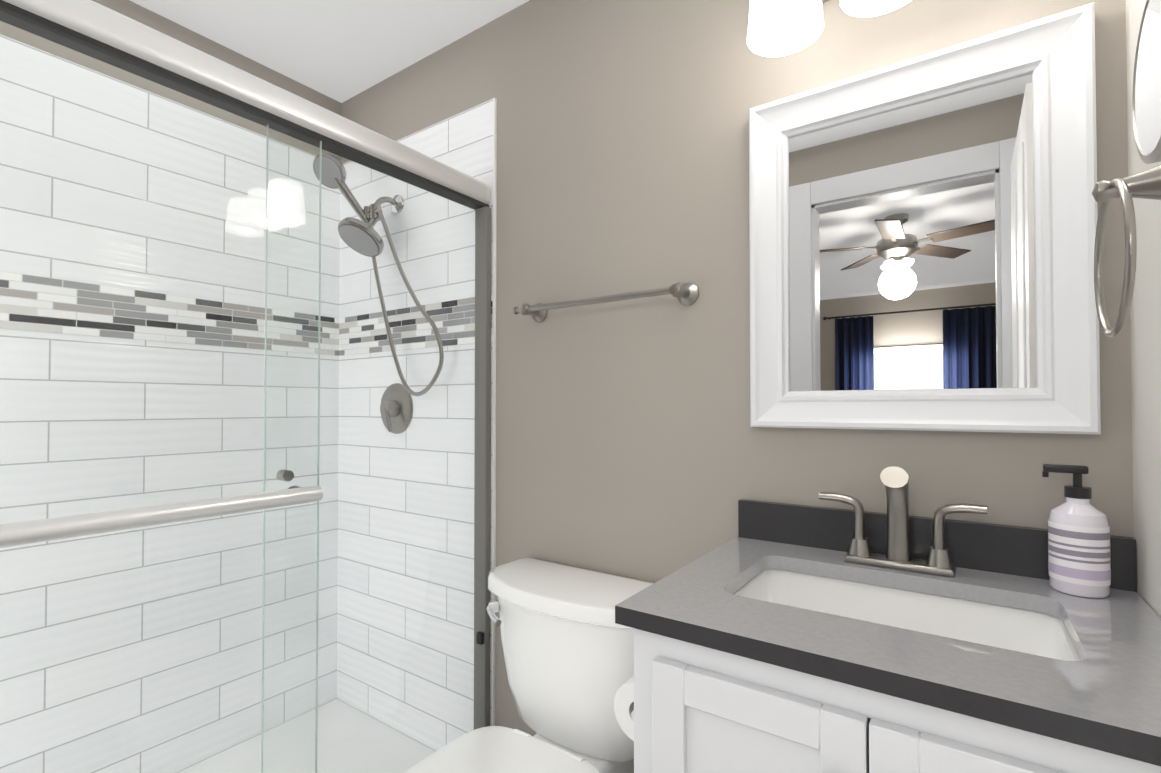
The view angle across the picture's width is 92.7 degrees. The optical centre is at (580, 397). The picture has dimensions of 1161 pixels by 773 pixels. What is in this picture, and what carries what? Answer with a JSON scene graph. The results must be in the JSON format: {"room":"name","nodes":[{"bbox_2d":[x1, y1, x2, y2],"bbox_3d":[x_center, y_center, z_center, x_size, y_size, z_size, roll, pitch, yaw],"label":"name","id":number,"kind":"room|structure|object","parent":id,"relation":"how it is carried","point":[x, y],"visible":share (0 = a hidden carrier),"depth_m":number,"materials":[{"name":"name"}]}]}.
{"room":"bathroom","nodes":[
{"label":"bathroom","id":0,"kind":"room"},
{"bbox_2d":[0,0,341,160],"bbox_3d":[-1.342,0.027,1.522,0.100,2.290,1.600,-1,-1,35],"label":"wall","id":1,"kind":"structure","parent":0,"point":[149,18],"depth_m":1.67,"materials":[{"name":"beige paint"}]},
{"bbox_2d":[0,34,339,772],"bbox_3d":[-1.297,0.122,1.490,0.010,2.000,1.400,-1,-1,35],"label":"wall tile","id":2,"kind":"structure","parent":1,"relation":"attached to","point":[20,308],"depth_m":1.59,"materials":[{"name":"tile"}]},
{"bbox_2d":[130,0,528,102],"bbox_3d":[-0.428,-1.157,0.903,2.330,0.060,1.600,-1,-1,35],"label":"ceiling","id":3,"kind":"structure","parent":0,"point":[341,51],"depth_m":1.68,"materials":[{"name":"grey paint"}]},
{"bbox_2d":[341,0,1133,735],"bbox_3d":[0.001,0.027,1.500,2.130,2.290,0.100,-1,-1,35],"label":"wall","id":4,"kind":"structure","parent":0,"point":[631,444],"depth_m":1.31,"materials":[{"name":"beige paint"}]},
{"bbox_2d":[337,98,496,750],"bbox_3d":[-0.573,0.152,1.831,0.790,2.050,0.010,-1,-1,35],"label":"wall tile","id":5,"kind":"structure","parent":4,"relation":"attached to","point":[465,142],"depth_m":1.80,"materials":[{"name":"tile"}]},
{"bbox_2d":[313,153,443,433],"bbox_3d":[-0.628,-0.328,1.736,0.441,0.896,0.224,-1,-1,35],"label":"shower head","id":6,"kind":"object","parent":5,"relation":"attached to","point":[371,251],"depth_m":1.78},
{"bbox_2d":[513,282,698,321],"bbox_3d":[0.040,-0.235,1.369,0.504,0.052,0.074,-1,-1,35],"label":"towel bar","id":7,"kind":"object","parent":4,"relation":"attached to","point":[686,294],"visible":1,"depth_m":1.30,"materials":[{"name":"silver metal"}]},
{"bbox_2d":[747,0,910,56],"bbox_3d":[0.527,-0.774,0.955,0.480,0.216,0.210,-1,-1,35],"label":"sconce","id":8,"kind":"object","parent":4,"relation":"attached to","point":[777,28],"visible":1,"depth_m":1.03,"materials":[{"name":"white glass"}]},
{"bbox_2d":[749,2,1100,433],"bbox_3d":[0.583,-0.275,1.016,0.538,0.669,0.034,-1,-1,35],"label":"framed mirror","id":9,"kind":"object","parent":4,"relation":"attached to","point":[922,235],"visible":0.98,"depth_m":0.99,"materials":[{"name":"white mirror"}]},
{"bbox_2d":[1126,0,1160,617],"bbox_3d":[0.487,0.007,0.247,0.100,2.290,1.600,-1,-1,35],"label":"wall","id":10,"kind":"structure","parent":0,"point":[1145,315],"depth_m":0.78,"materials":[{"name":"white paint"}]},
{"bbox_2d":[1092,164,1160,336],"bbox_3d":[0.627,-0.169,0.615,0.086,0.200,0.176,-1,-1,35],"label":"towel ring","id":11,"kind":"object","parent":10,"relation":"attached to","point":[1145,184],"visible":1,"depth_m":0.61,"materials":[{"name":"silver metal"}]},
{"bbox_2d":[1132,0,1160,163],"bbox_3d":[0.677,-0.382,0.638,0.026,0.208,0.208,-1,-1,35],"label":"round mirror","id":12,"kind":"object","parent":10,"relation":"attached to","point":[1146,101],"visible":1,"depth_m":0.66,"materials":[{"name":"silver metal"}]},
{"bbox_3d":[-0.428,1.192,0.866,2.330,0.060,1.600,-1,-1,35],"label":"floor","id":13,"kind":"structure","parent":0,"visible":0},
{"bbox_2d":[178,699,435,772],"bbox_3d":[-0.972,1.115,1.242,0.792,0.105,1.392,-1,-1,35],"label":"pan","id":14,"kind":"object","parent":13,"relation":"on","point":[339,726],"depth_m":1.74,"materials":[{"name":"white plastic"}]},
{"bbox_2d":[0,0,490,772],"bbox_3d":[-0.667,0.211,1.049,0.120,1.698,1.398,-1,-1,35],"label":"enclosure","id":15,"kind":"object","parent":14,"relation":"on","point":[96,30],"visible":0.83,"depth_m":1.11,"materials":[{"name":"clear glass"}]},
{"bbox_2d":[404,558,653,772],"bbox_3d":[-0.154,0.797,1.081,0.503,0.736,0.724,-1,-1,35],"label":"toilet","id":16,"kind":"object","parent":13,"relation":"on","point":[568,644],"visible":0.92,"depth_m":1.19,"materials":[{"name":"white ceramic"}]},
{"bbox_2d":[614,466,1160,772],"bbox_3d":[0.395,0.638,0.826,0.722,1.048,0.536,-1,-1,35],"label":"bathroom vanity","id":17,"kind":"object","parent":13,"relation":"on","point":[773,637],"visible":1,"depth_m":0.70,"materials":[{"name":"white wood"}]},
{"bbox_2d":[1042,464,1110,597],"bbox_3d":[0.746,0.197,0.834,0.076,0.188,0.070,-1,-1,35],"label":"soap bottle","id":18,"kind":"object","parent":17,"relation":"on","point":[1079,554],"visible":1,"depth_m":0.81,"materials":[{"name":"white"}]}
]}

